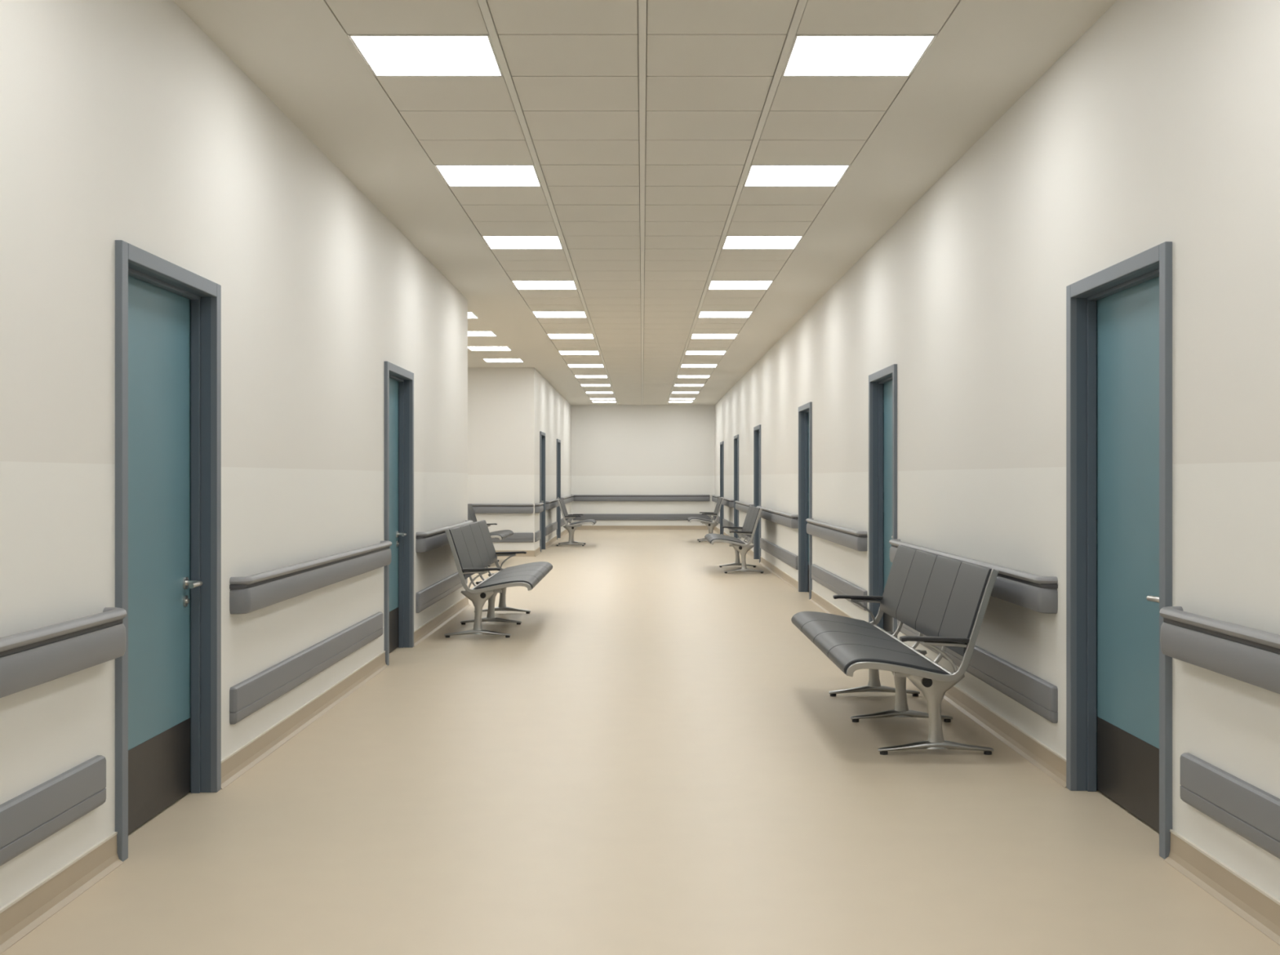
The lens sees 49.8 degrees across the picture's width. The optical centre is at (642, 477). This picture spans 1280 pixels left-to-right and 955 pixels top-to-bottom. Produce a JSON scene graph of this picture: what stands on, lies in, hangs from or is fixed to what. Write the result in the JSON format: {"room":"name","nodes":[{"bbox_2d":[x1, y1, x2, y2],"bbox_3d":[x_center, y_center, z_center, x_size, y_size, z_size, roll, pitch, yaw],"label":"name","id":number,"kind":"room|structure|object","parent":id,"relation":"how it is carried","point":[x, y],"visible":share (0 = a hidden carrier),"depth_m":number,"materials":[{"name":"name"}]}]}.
{"room":"hospital interior","nodes":[
{"label":"hospital interior","id":0,"kind":"room"},
{"bbox_2d":[0,0,467,908],"bbox_3d":[-1.920,-0.254,5.565,0.200,3.208,17.610,0,0,0],"label":"wall","id":1,"kind":"structure","parent":0,"point":[124,120],"depth_m":5.53,"materials":[{"name":"paint"}]},
{"bbox_2d":[0,755,106,866],"bbox_3d":[-1.805,1.009,0.715,0.030,0.162,7.810,0,0,0],"label":"rail","id":2,"kind":"object","parent":1,"relation":"attached to","point":[31,817],"visible":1,"depth_m":4.17,"materials":[{"name":"grey plastic"}]},
{"bbox_2d":[0,607,127,697],"bbox_3d":[-1.777,0.522,0.755,0.086,0.165,7.890,0,0,0],"label":"handrail","id":3,"kind":"object","parent":1,"relation":"attached to","point":[30,659],"visible":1,"depth_m":4.13,"materials":[{"name":"grey plastic"}]},
{"bbox_2d":[115,240,221,862],"bbox_3d":[-1.810,0.255,5.320,0.029,2.150,1.120,0,0,0],"label":"trim","id":4,"kind":"structure","parent":1,"relation":"attached to","point":[126,253],"depth_m":4.81,"materials":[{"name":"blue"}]},
{"bbox_2d":[128,262,210,793],"bbox_3d":[-1.919,0.262,5.320,0.198,2.136,1.091,0,0,0],"label":"lining","id":5,"kind":"object","parent":1,"relation":"attached to","point":[200,302],"visible":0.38,"depth_m":5.82,"materials":[{"name":"blue"}]},
{"bbox_2d":[128,275,191,791],"bbox_3d":[-1.928,0.282,5.320,0.044,2.084,1.004,0,0,0],"label":"leaf","id":6,"kind":"object","parent":5,"relation":"attached to","point":[159,319],"visible":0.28,"depth_m":5.43,"materials":[{"name":"teal laminate"}]},
{"bbox_2d":[128,718,190,834],"bbox_3d":[-1.905,1.167,5.320,0.002,0.310,0.974,0,0,0],"label":"kick plate","id":7,"kind":"object","parent":6,"relation":"attached to","point":[159,766],"visible":0.56,"depth_m":5.42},
{"bbox_2d":[182,577,202,607],"bbox_3d":[-1.865,0.476,5.695,0.081,0.124,0.156,0,0,0],"label":"door handle","id":8,"kind":"object","parent":6,"relation":"attached to","point":[187,584],"depth_m":5.73,"materials":[{"name":"silver metal"}]},
{"bbox_2d":[0,528,568,954],"bbox_3d":[-4.395,1.276,15.960,5.210,0.108,38.400,0,0,0],"label":"baseboard","id":9,"kind":"structure","parent":1,"relation":"attached to","point":[24,913],"depth_m":5.96,"materials":[{"name":"plastic"}]},
{"bbox_2d":[229,612,382,724],"bbox_3d":[-1.805,1.009,7.810,0.030,0.162,3.460,0,0,0],"label":"rail","id":10,"kind":"object","parent":1,"relation":"attached to","point":[248,696],"visible":1,"depth_m":7.15,"materials":[{"name":"grey plastic"}]},
{"bbox_2d":[229,540,391,614],"bbox_3d":[-1.777,0.522,7.850,0.086,0.165,3.540,0,0,0],"label":"handrail","id":11,"kind":"object","parent":1,"relation":"attached to","point":[247,594],"visible":1,"depth_m":7.04,"materials":[{"name":"grey plastic"}]},
{"bbox_2d":[389,371,408,648],"bbox_3d":[-1.919,0.262,10.280,0.198,2.136,1.091,0,0,0],"label":"lining","id":12,"kind":"object","parent":1,"relation":"attached to","point":[403,383],"visible":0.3,"depth_m":10.77,"materials":[{"name":"blue"}]},
{"bbox_2d":[389,377,398,611],"bbox_3d":[-1.928,0.282,10.280,0.044,2.084,1.004,0,0,0],"label":"leaf","id":13,"kind":"object","parent":12,"relation":"attached to","point":[393,384],"visible":0.24,"depth_m":10.58,"materials":[{"name":"teal laminate"}]},
{"bbox_2d":[389,607,398,653],"bbox_3d":[-1.905,1.167,10.280,0.002,0.310,0.974,0,0,0],"label":"kick plate","id":14,"kind":"object","parent":13,"relation":"attached to","point":[393,615],"visible":0.44,"depth_m":10.57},
{"bbox_2d":[395,530,406,546],"bbox_3d":[-1.865,0.476,10.655,0.081,0.124,0.156,0,0,0],"label":"door handle","id":15,"kind":"object","parent":13,"relation":"attached to","point":[397,534],"depth_m":10.69,"materials":[{"name":"silver metal"}]},
{"bbox_2d":[384,360,413,666],"bbox_3d":[-1.810,0.255,10.280,0.029,2.150,1.120,0,0,0],"label":"trim","id":16,"kind":"structure","parent":1,"relation":"attached to","point":[388,366],"depth_m":10.19,"materials":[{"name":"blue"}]},
{"bbox_2d":[415,571,467,613],"bbox_3d":[-1.805,1.009,12.610,0.030,0.162,3.060,0,0,0],"label":"rail","id":17,"kind":"object","parent":1,"relation":"attached to","point":[428,596],"visible":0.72,"depth_m":12.03,"materials":[{"name":"grey plastic"}]},
{"bbox_2d":[415,520,473,552],"bbox_3d":[-1.777,0.522,12.650,0.086,0.165,3.140,0,0,0],"label":"handrail","id":18,"kind":"object","parent":1,"relation":"attached to","point":[426,541],"visible":0.73,"depth_m":11.48,"materials":[{"name":"grey plastic"}]},
{"bbox_2d":[467,367,522,550],"bbox_3d":[-4.510,-0.254,23.300,4.980,3.208,0.200,0,0,0],"label":"wall","id":19,"kind":"structure","parent":0,"point":[495,394],"depth_m":23.20,"materials":[{"name":"paint"}]},
{"bbox_2d":[467,503,533,513],"bbox_3d":[-4.265,0.522,23.157,4.870,0.165,0.086,0,0,0],"label":"handrail","id":20,"kind":"object","parent":19,"relation":"attached to","point":[477,508],"visible":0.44,"depth_m":23.12,"materials":[{"name":"grey plastic"}]},
{"bbox_2d":[491,533,533,542],"bbox_3d":[-4.265,1.009,23.185,4.870,0.162,0.030,0,0,0],"label":"rail","id":21,"kind":"object","parent":19,"relation":"attached to","point":[516,537],"visible":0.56,"depth_m":23.17,"materials":[{"name":"grey plastic"}]},
{"bbox_2d":[522,367,571,550],"bbox_3d":[-1.920,-0.254,29.180,0.200,3.208,11.960,0,0,0],"label":"wall","id":22,"kind":"structure","parent":0,"point":[544,410],"depth_m":24.71,"materials":[{"name":"paint"}]},
{"bbox_2d":[534,530,540,542],"bbox_3d":[-1.805,1.009,23.785,0.030,0.162,0.930,0,0,0],"label":"rail","id":23,"kind":"object","parent":22,"relation":"attached to","point":[537,535],"visible":1,"depth_m":23.55,"materials":[{"name":"grey plastic"}]},
{"bbox_2d":[534,502,543,513],"bbox_3d":[-1.777,0.522,23.825,0.086,0.165,1.010,0,0,0],"label":"handrail","id":24,"kind":"object","parent":22,"relation":"attached to","point":[539,508],"visible":1,"depth_m":23.35,"materials":[{"name":"grey plastic"}]},
{"bbox_2d":[539,431,545,551],"bbox_3d":[-1.810,0.255,25.010,0.029,2.150,1.120,0,0,0],"label":"trim","id":25,"kind":"structure","parent":22,"relation":"attached to","point":[542,433],"depth_m":25.51,"materials":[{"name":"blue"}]},
{"bbox_2d":[541,435,543,549],"bbox_3d":[-1.919,0.262,25.010,0.198,2.136,1.091,0,0,0],"label":"lining","id":26,"kind":"object","parent":22,"relation":"attached to","point":[542,437],"visible":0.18,"depth_m":25.51,"materials":[{"name":"blue"}]},
{"bbox_2d":[545,521,557,536],"bbox_3d":[-1.805,1.009,27.360,0.030,0.162,3.280,0,0,0],"label":"rail","id":27,"kind":"object","parent":22,"relation":"attached to","point":[552,527],"visible":1,"depth_m":27.13,"materials":[{"name":"grey plastic"}]},
{"bbox_2d":[545,498,559,510],"bbox_3d":[-1.777,0.522,27.400,0.086,0.165,3.360,0,0,0],"label":"handrail","id":28,"kind":"object","parent":22,"relation":"attached to","point":[553,504],"visible":0.87,"depth_m":26.46,"materials":[{"name":"grey plastic"}]},
{"bbox_2d":[557,442,559,537],"bbox_3d":[-1.919,0.262,29.760,0.198,2.136,1.091,0,0,0],"label":"lining","id":29,"kind":"object","parent":22,"relation":"attached to","point":[557,442],"visible":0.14,"depth_m":30.26,"materials":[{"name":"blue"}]},
{"bbox_2d":[556,439,560,539],"bbox_3d":[-1.810,0.255,29.760,0.029,2.150,1.120,0,0,0],"label":"trim","id":30,"kind":"structure","parent":22,"relation":"attached to","point":[557,440],"depth_m":30.26,"materials":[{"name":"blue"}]},
{"bbox_2d":[560,516,571,526],"bbox_3d":[-1.805,1.009,32.705,0.030,0.162,4.510,0,0,0],"label":"rail","id":31,"kind":"object","parent":22,"relation":"attached to","point":[562,522],"visible":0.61,"depth_m":31.06,"materials":[{"name":"grey plastic"}]},
{"bbox_2d":[560,494,573,503],"bbox_3d":[-1.777,0.522,32.745,0.086,0.165,4.590,0,0,0],"label":"handrail","id":32,"kind":"object","parent":22,"relation":"attached to","point":[569,499],"visible":0.68,"depth_m":32.52,"materials":[{"name":"grey plastic"}]},
{"bbox_2d":[0,529,1279,954],"bbox_3d":[-2.330,1.390,15.960,9.740,0.120,38.800,0,0,0],"label":"floor","id":33,"kind":"structure","parent":0,"point":[656,759],"depth_m":5.26,"materials":[{"name":"laminate"}]},
{"bbox_2d":[467,503,513,566],"bbox_3d":[-2.438,0.875,21.200,0.753,0.909,1.800,0,0,0],"label":"bench","id":34,"kind":"object","parent":33,"relation":"on","point":[501,535],"visible":0.35,"depth_m":21.51,"materials":[{"name":"leather"}]},
{"bbox_2d":[444,520,552,637],"bbox_3d":[-1.268,0.875,12.480,0.753,0.909,2.560,0,0,0],"label":"bench","id":35,"kind":"object","parent":33,"relation":"on","point":[471,544],"visible":1,"depth_m":11.95,"materials":[{"name":"leather"}]},
{"bbox_2d":[555,498,596,546],"bbox_3d":[-1.298,0.875,27.100,0.753,0.909,1.200,0,0,0],"label":"bench","id":36,"kind":"object","parent":33,"relation":"on","point":[571,527],"visible":1,"depth_m":26.75,"materials":[{"name":"grey plastic"}]},
{"bbox_2d":[687,497,724,542],"bbox_3d":[1.328,0.875,28.800,0.753,0.909,1.200,0,0,0],"label":"bench","id":37,"kind":"object","parent":33,"relation":"on","point":[710,524],"visible":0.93,"depth_m":28.45,"materials":[{"name":"leather"}]},
{"bbox_2d":[704,505,764,573],"bbox_3d":[1.308,0.875,19.800,0.753,0.909,1.800,0,0,0],"label":"bench","id":38,"kind":"object","parent":33,"relation":"on","point":[742,547],"visible":1,"depth_m":19.16,"materials":[{"name":"leather"}]},
{"bbox_2d":[791,544,999,755],"bbox_3d":[1.308,0.875,7.510,0.753,0.909,2.300,0,0,0],"label":"bench","id":39,"kind":"object","parent":33,"relation":"on","point":[944,599],"visible":1,"depth_m":7.04,"materials":[{"name":"leather"}]},
{"bbox_2d":[571,404,714,525],"bbox_3d":[0.010,-0.254,35.260,4.060,3.208,0.200,0,0,0],"label":"wall","id":40,"kind":"structure","parent":0,"point":[616,449],"depth_m":35.16,"materials":[{"name":"paint"}]},
{"bbox_2d":[573,494,710,501],"bbox_3d":[-0.035,0.522,35.117,3.510,0.165,0.086,0,0,0],"label":"handrail","id":41,"kind":"object","parent":40,"relation":"attached to","point":[576,497],"visible":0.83,"depth_m":35.08,"materials":[{"name":"grey plastic"}]},
{"bbox_2d":[573,514,711,519],"bbox_3d":[-0.010,1.009,35.145,3.520,0.162,0.030,0,0,0],"label":"rail","id":42,"kind":"object","parent":40,"relation":"attached to","point":[585,517],"visible":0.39,"depth_m":35.13,"materials":[{"name":"grey plastic"}]},
{"bbox_2d":[575,525,714,529],"bbox_3d":[0.010,1.276,35.145,3.660,0.108,0.030,0,0,0],"label":"baseboard","id":43,"kind":"structure","parent":40,"relation":"attached to","point":[582,527],"depth_m":35.16,"materials":[{"name":"plastic"}]},
{"bbox_2d":[173,0,1116,404],"bbox_3d":[-2.580,-1.908,15.960,9.240,0.124,38.800,0,0,0],"label":"ceiling","id":44,"kind":"structure","parent":0,"point":[642,125],"depth_m":7.56,"materials":[{"name":"grey"}]},
{"bbox_2d":[348,33,502,75],"bbox_3d":[-0.936,-1.852,6.060,0.587,0.008,0.586,0,0,0],"label":"ceiling light","id":45,"kind":"object","parent":44,"relation":"in","point":[386,55],"depth_m":6.03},
{"bbox_2d":[467,311,478,318],"bbox_3d":[-2.190,-1.845,15.660,0.587,0.008,0.586,0,0,0],"label":"ceiling light","id":46,"kind":"object","parent":44,"relation":"in","point":[470,314],"depth_m":15.68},
{"bbox_2d":[467,330,497,336],"bbox_3d":[-2.190,-1.845,17.680,0.587,0.008,0.586,0,0,0],"label":"ceiling light","id":47,"kind":"object","parent":44,"relation":"in","point":[470,333],"depth_m":17.64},
{"bbox_2d":[435,164,541,186],"bbox_3d":[-0.936,-1.852,8.460,0.587,0.008,0.586,0,0,0],"label":"ceiling light","id":48,"kind":"object","parent":44,"relation":"in","point":[454,175],"depth_m":8.43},
{"bbox_2d":[467,346,511,350],"bbox_3d":[-2.190,-1.845,19.700,0.587,0.008,0.586,0,0,0],"label":"ceiling light","id":49,"kind":"object","parent":44,"relation":"in","point":[472,348],"depth_m":19.64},
{"bbox_2d":[482,358,523,362],"bbox_3d":[-2.190,-1.845,21.720,0.587,0.008,0.586,0,0,0],"label":"ceiling light","id":50,"kind":"object","parent":44,"relation":"attached to","point":[488,360],"depth_m":21.69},
{"bbox_2d":[481,235,563,248],"bbox_3d":[-0.936,-1.852,10.860,0.587,0.008,0.586,0,0,0],"label":"ceiling light","id":51,"kind":"object","parent":44,"relation":"in","point":[493,242],"depth_m":10.83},
{"bbox_2d":[511,280,577,289],"bbox_3d":[-0.936,-1.852,13.260,0.587,0.008,0.586,0,0,0],"label":"ceiling light","id":52,"kind":"object","parent":44,"relation":"in","point":[520,285],"depth_m":13.27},
{"bbox_2d":[532,311,586,317],"bbox_3d":[-0.936,-1.852,15.660,0.587,0.008,0.586,0,0,0],"label":"ceiling light","id":53,"kind":"object","parent":44,"relation":"in","point":[537,313],"depth_m":15.58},
{"bbox_2d":[546,333,594,338],"bbox_3d":[-0.936,-1.852,18.060,0.587,0.008,0.586,0,0,0],"label":"ceiling light","id":54,"kind":"object","parent":44,"relation":"in","point":[551,335],"depth_m":18.01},
{"bbox_2d":[558,351,599,355],"bbox_3d":[-0.936,-1.852,20.460,0.587,0.008,0.586,0,0,0],"label":"ceiling light","id":55,"kind":"object","parent":44,"relation":"in","point":[562,353],"depth_m":20.49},
{"bbox_2d":[567,364,604,367],"bbox_3d":[-0.936,-1.852,22.860,0.587,0.008,0.586,0,0,0],"label":"ceiling light","id":56,"kind":"object","parent":44,"relation":"attached to","point":[569,365],"depth_m":22.80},
{"bbox_2d":[574,375,608,377],"bbox_3d":[-0.936,-1.852,25.260,0.587,0.008,0.586,0,0,0],"label":"ceiling light","id":57,"kind":"object","parent":44,"relation":"attached to","point":[577,376],"depth_m":25.30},
{"bbox_2d":[580,384,610,386],"bbox_3d":[-0.936,-1.852,27.660,0.587,0.008,0.586,0,0,0],"label":"ceiling light","id":58,"kind":"object","parent":44,"relation":"attached to","point":[580,384],"depth_m":27.53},
{"bbox_2d":[585,391,613,393],"bbox_3d":[-0.936,-1.852,30.060,0.587,0.008,0.586,0,0,0],"label":"ceiling light","id":59,"kind":"object","parent":44,"relation":"attached to","point":[585,392],"depth_m":29.90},
{"bbox_2d":[590,398,615,399],"bbox_3d":[-0.936,-1.852,32.460,0.587,0.008,0.586,0,0,0],"label":"ceiling light","id":60,"kind":"object","parent":44,"relation":"attached to","point":[590,398],"depth_m":32.56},
{"bbox_2d":[591,400,616,402],"bbox_3d":[-0.936,-1.852,33.660,0.587,0.008,0.586,0,0,0],"label":"ceiling light","id":61,"kind":"object","parent":44,"relation":"attached to","point":[592,401],"depth_m":33.59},
{"bbox_2d":[668,400,693,402],"bbox_3d":[0.935,-1.852,33.660,0.587,0.008,0.586,0,0,0],"label":"ceiling light","id":62,"kind":"object","parent":44,"relation":"in","point":[668,401],"depth_m":33.42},
{"bbox_2d":[669,398,694,399],"bbox_3d":[0.935,-1.852,32.460,0.587,0.008,0.586,0,0,0],"label":"ceiling light","id":63,"kind":"object","parent":44,"relation":"in","point":[669,398],"depth_m":32.38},
{"bbox_2d":[671,391,698,393],"bbox_3d":[0.935,-1.852,30.060,0.587,0.008,0.586,0,0,0],"label":"ceiling light","id":64,"kind":"object","parent":44,"relation":"in","point":[672,392],"depth_m":30.04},
{"bbox_2d":[674,384,703,386],"bbox_3d":[0.935,-1.852,27.660,0.587,0.008,0.586,0,0,0],"label":"ceiling light","id":65,"kind":"object","parent":44,"relation":"in","point":[674,384],"depth_m":27.65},
{"bbox_2d":[676,375,710,377],"bbox_3d":[0.935,-1.852,25.260,0.587,0.008,0.586,0,0,0],"label":"ceiling light","id":66,"kind":"object","parent":44,"relation":"in","point":[678,376],"depth_m":25.30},
{"bbox_2d":[680,364,717,367],"bbox_3d":[0.935,-1.852,22.860,0.587,0.008,0.586,0,0,0],"label":"ceiling light","id":67,"kind":"object","parent":44,"relation":"in","point":[682,365],"depth_m":22.80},
{"bbox_2d":[684,351,726,355],"bbox_3d":[0.935,-1.852,20.460,0.587,0.008,0.586,0,0,0],"label":"ceiling light","id":68,"kind":"object","parent":44,"relation":"in","point":[687,353],"depth_m":20.49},
{"bbox_2d":[690,333,737,338],"bbox_3d":[0.935,-1.852,18.060,0.587,0.008,0.586,0,0,0],"label":"ceiling light","id":69,"kind":"object","parent":44,"relation":"in","point":[694,335],"depth_m":18.01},
{"bbox_2d":[697,311,752,317],"bbox_3d":[0.935,-1.852,15.660,0.587,0.008,0.586,0,0,0],"label":"ceiling light","id":70,"kind":"object","parent":44,"relation":"in","point":[702,313],"depth_m":15.58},
{"bbox_2d":[707,280,773,289],"bbox_3d":[0.935,-1.852,13.260,0.587,0.008,0.586,0,0,0],"label":"ceiling light","id":71,"kind":"object","parent":44,"relation":"in","point":[713,285],"depth_m":13.27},
{"bbox_2d":[721,235,802,248],"bbox_3d":[0.935,-1.852,10.860,0.587,0.008,0.586,0,0,0],"label":"ceiling light","id":72,"kind":"object","parent":44,"relation":"attached to","point":[730,242],"depth_m":10.83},
{"bbox_2d":[743,164,849,186],"bbox_3d":[0.935,-1.852,8.460,0.587,0.008,0.586,0,0,0],"label":"ceiling light","id":73,"kind":"object","parent":44,"relation":"attached to","point":[757,175],"depth_m":8.43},
{"bbox_2d":[782,33,936,75],"bbox_3d":[0.935,-1.852,6.060,0.587,0.008,0.586,0,0,0],"label":"ceiling light","id":74,"kind":"object","parent":44,"relation":"attached to","point":[810,55],"depth_m":6.03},
{"bbox_2d":[714,0,1279,900],"bbox_3d":[1.940,-0.254,15.960,0.200,3.208,38.400,0,0,0],"label":"wall","id":75,"kind":"structure","parent":0,"point":[1160,123],"depth_m":6.00,"materials":[{"name":"paint"}]},
{"bbox_2d":[711,494,719,502],"bbox_3d":[1.797,0.522,33.780,0.086,0.165,2.520,0,0,0],"label":"handrail","id":76,"kind":"object","parent":75,"relation":"attached to","point":[714,498],"visible":0.78,"depth_m":33.60,"materials":[{"name":"grey plastic"}]},
{"bbox_2d":[720,441,724,534],"bbox_3d":[1.939,0.262,31.760,0.198,2.136,1.091,0,0,0],"label":"door frame","id":77,"kind":"structure","parent":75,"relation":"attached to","point":[721,445],"depth_m":32.26,"materials":[{"name":"blue"}]},
{"bbox_2d":[720,497,733,507],"bbox_3d":[1.797,0.522,29.370,0.086,0.165,3.500,0,0,0],"label":"handrail","id":78,"kind":"object","parent":75,"relation":"attached to","point":[726,502],"visible":0.71,"depth_m":28.28,"materials":[{"name":"grey plastic"}]},
{"bbox_2d":[723,519,733,531],"bbox_3d":[1.825,1.009,29.330,0.030,0.162,3.420,0,0,0],"label":"rail","id":79,"kind":"object","parent":75,"relation":"attached to","point":[726,523],"visible":0.62,"depth_m":29.27,"materials":[{"name":"grey plastic"}]},
{"bbox_2d":[733,434,738,537],"bbox_3d":[1.829,0.255,26.860,0.029,2.150,1.120,0,0,0],"label":"trim","id":80,"kind":"structure","parent":75,"relation":"attached to","point":[735,437],"depth_m":27.26,"materials":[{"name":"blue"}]},
{"bbox_2d":[735,438,737,537],"bbox_3d":[1.939,0.262,26.860,0.198,2.136,1.091,0,0,0],"label":"lining","id":81,"kind":"object","parent":75,"relation":"attached to","point":[736,438],"visible":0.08,"depth_m":27.36,"materials":[{"name":"blue"}]},
{"bbox_2d":[734,500,753,512],"bbox_3d":[1.797,0.522,24.470,0.086,0.165,3.500,0,0,0],"label":"handrail","id":82,"kind":"object","parent":75,"relation":"attached to","point":[744,507],"visible":0.62,"depth_m":24.30,"materials":[{"name":"grey plastic"}]},
{"bbox_2d":[737,526,753,543],"bbox_3d":[1.825,1.009,24.430,0.030,0.162,3.420,0,0,0],"label":"rail","id":83,"kind":"object","parent":75,"relation":"attached to","point":[744,535],"visible":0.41,"depth_m":24.37,"materials":[{"name":"grey plastic"}]},
{"bbox_2d":[753,424,760,562],"bbox_3d":[1.829,0.255,21.960,0.029,2.150,1.120,0,0,0],"label":"trim","id":84,"kind":"structure","parent":75,"relation":"attached to","point":[758,427],"depth_m":22.46,"materials":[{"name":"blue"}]},
{"bbox_2d":[755,429,759,559],"bbox_3d":[1.939,0.262,21.960,0.198,2.136,1.091,0,0,0],"label":"lining","id":85,"kind":"object","parent":75,"relation":"attached to","point":[757,430],"visible":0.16,"depth_m":22.46,"materials":[{"name":"blue"}]},
{"bbox_2d":[756,506,798,528],"bbox_3d":[1.797,0.522,18.800,0.086,0.165,5.040,0,0,0],"label":"handrail","id":86,"kind":"object","parent":75,"relation":"attached to","point":[791,521],"visible":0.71,"depth_m":17.60,"materials":[{"name":"grey plastic"}]},
{"bbox_2d":[760,537,798,569],"bbox_3d":[1.825,1.009,18.760,0.030,0.162,4.960,0,0,0],"label":"rail","id":87,"kind":"object","parent":75,"relation":"attached to","point":[788,557],"visible":1,"depth_m":18.15,"materials":[{"name":"grey plastic"}]},
{"bbox_2d":[800,408,808,591],"bbox_3d":[1.939,0.262,15.520,0.198,2.136,1.091,0,0,0],"label":"lining","id":88,"kind":"object","parent":75,"relation":"attached to","point":[804,415],"visible":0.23,"depth_m":16.02,"materials":[{"name":"blue"}]},
{"bbox_2d":[808,413,808,564],"bbox_3d":[1.948,0.282,15.520,0.044,2.084,1.004,0,0,0],"label":"leaf","id":89,"kind":"object","parent":88,"relation":"attached to","point":[808,413],"visible":0.14,"depth_m":15.99,"materials":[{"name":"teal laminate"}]},
{"bbox_2d":[808,564,808,591],"bbox_3d":[1.925,1.167,15.520,0.002,0.310,0.974,0,0,0],"label":"kick plate","id":90,"kind":"object","parent":88,"relation":"attached to","point":[808,565],"visible":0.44,"depth_m":15.97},
{"bbox_2d":[798,401,812,599],"bbox_3d":[1.829,0.255,15.520,0.029,2.150,1.120,0,0,0],"label":"trim","id":91,"kind":"structure","parent":75,"relation":"attached to","point":[808,406],"depth_m":15.00,"materials":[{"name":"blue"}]},
{"bbox_2d":[805,518,867,551],"bbox_3d":[1.797,0.522,13.080,0.086,0.165,3.600,0,0,0],"label":"handrail","id":92,"kind":"object","parent":75,"relation":"attached to","point":[855,540],"visible":1,"depth_m":12.37,"materials":[{"name":"grey plastic"}]},
{"bbox_2d":[811,564,867,610],"bbox_3d":[1.825,1.009,13.040,0.030,0.162,3.520,0,0,0],"label":"rail","id":93,"kind":"object","parent":75,"relation":"attached to","point":[840,586],"visible":0.91,"depth_m":12.88,"materials":[{"name":"grey plastic"}]},
{"bbox_2d":[872,374,892,629],"bbox_3d":[1.939,0.262,10.520,0.198,2.136,1.091,0,0,0],"label":"lining","id":94,"kind":"object","parent":75,"relation":"attached to","point":[877,385],"visible":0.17,"depth_m":11.02,"materials":[{"name":"blue"}]},
{"bbox_2d":[883,380,892,591],"bbox_3d":[1.948,0.282,10.520,0.044,2.084,1.004,0,0,0],"label":"leaf","id":95,"kind":"object","parent":94,"relation":"attached to","point":[887,387],"visible":0.14,"depth_m":10.83,"materials":[{"name":"teal laminate"}]},
{"bbox_2d":[883,612,892,631],"bbox_3d":[1.925,1.167,10.520,0.002,0.310,0.974,0,0,0],"label":"kick plate","id":96,"kind":"object","parent":95,"relation":"attached to","point":[887,620],"visible":0.04,"depth_m":10.82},
{"bbox_2d":[868,364,897,638],"bbox_3d":[1.829,0.255,10.520,0.029,2.150,1.120,0,0,0],"label":"trim","id":97,"kind":"structure","parent":75,"relation":"attached to","point":[891,370],"depth_m":10.56,"materials":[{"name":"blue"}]},
{"bbox_2d":[888,538,1057,613],"bbox_3d":[1.797,0.522,7.995,0.086,0.165,3.770,0,0,0],"label":"handrail","id":98,"kind":"object","parent":75,"relation":"attached to","point":[1038,593],"visible":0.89,"depth_m":6.44,"materials":[{"name":"grey plastic"}]},
{"bbox_2d":[897,620,1057,723],"bbox_3d":[1.825,1.009,7.955,0.030,0.162,3.690,0,0,0],"label":"rail","id":99,"kind":"object","parent":75,"relation":"attached to","point":[1036,694],"visible":0.7,"depth_m":6.77,"materials":[{"name":"grey plastic"}]},
{"bbox_2d":[714,526,1279,946],"bbox_3d":[1.825,1.276,15.960,0.030,0.108,38.400,0,0,0],"label":"baseboard","id":100,"kind":"structure","parent":75,"relation":"attached to","point":[1257,907],"depth_m":4.70,"materials":[{"name":"plastic"}]},
{"bbox_2d":[1076,263,1159,791],"bbox_3d":[1.939,0.262,5.350,0.198,2.136,1.091,0,0,0],"label":"lining","id":101,"kind":"object","parent":75,"relation":"attached to","point":[1086,303],"visible":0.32,"depth_m":5.85,"materials":[{"name":"blue"}]},
{"bbox_2d":[1096,276,1159,789],"bbox_3d":[1.948,0.282,5.350,0.044,2.084,1.004,0,0,0],"label":"leaf","id":102,"kind":"object","parent":101,"relation":"attached to","point":[1127,320],"visible":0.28,"depth_m":5.46,"materials":[{"name":"teal laminate"}]},
{"bbox_2d":[1146,595,1159,603],"bbox_3d":[1.885,0.476,4.975,0.081,0.124,0.156,0,0,0],"label":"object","id":103,"kind":"structure","parent":102,"relation":"attached to","point":[1151,598],"depth_m":4.99,"materials":[{"name":"silver metal"}]},
{"bbox_2d":[1097,716,1159,832],"bbox_3d":[1.925,1.167,5.350,0.002,0.310,0.974,0,0,0],"label":"kick plate","id":104,"kind":"object","parent":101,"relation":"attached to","point":[1128,766],"visible":0.56,"depth_m":5.46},
{"bbox_2d":[1066,241,1172,859],"bbox_3d":[1.829,0.255,5.350,0.029,2.150,1.120,0,0,0],"label":"trim","id":105,"kind":"structure","parent":75,"relation":"attached to","point":[1161,254],"depth_m":4.84,"materials":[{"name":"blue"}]},
{"bbox_2d":[1159,606,1279,693],"bbox_3d":[1.797,0.522,0.775,0.086,0.165,7.930,0,0,0],"label":"handrail","id":106,"kind":"object","parent":75,"relation":"attached to","point":[1250,655],"visible":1,"depth_m":4.19,"materials":[{"name":"grey plastic"}]},
{"bbox_2d":[1179,752,1279,858],"bbox_3d":[1.825,1.009,0.735,0.030,0.162,7.850,0,0,0],"label":"rail","id":107,"kind":"object","parent":75,"relation":"attached to","point":[1252,813],"visible":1,"depth_m":4.24,"materials":[{"name":"grey plastic"}]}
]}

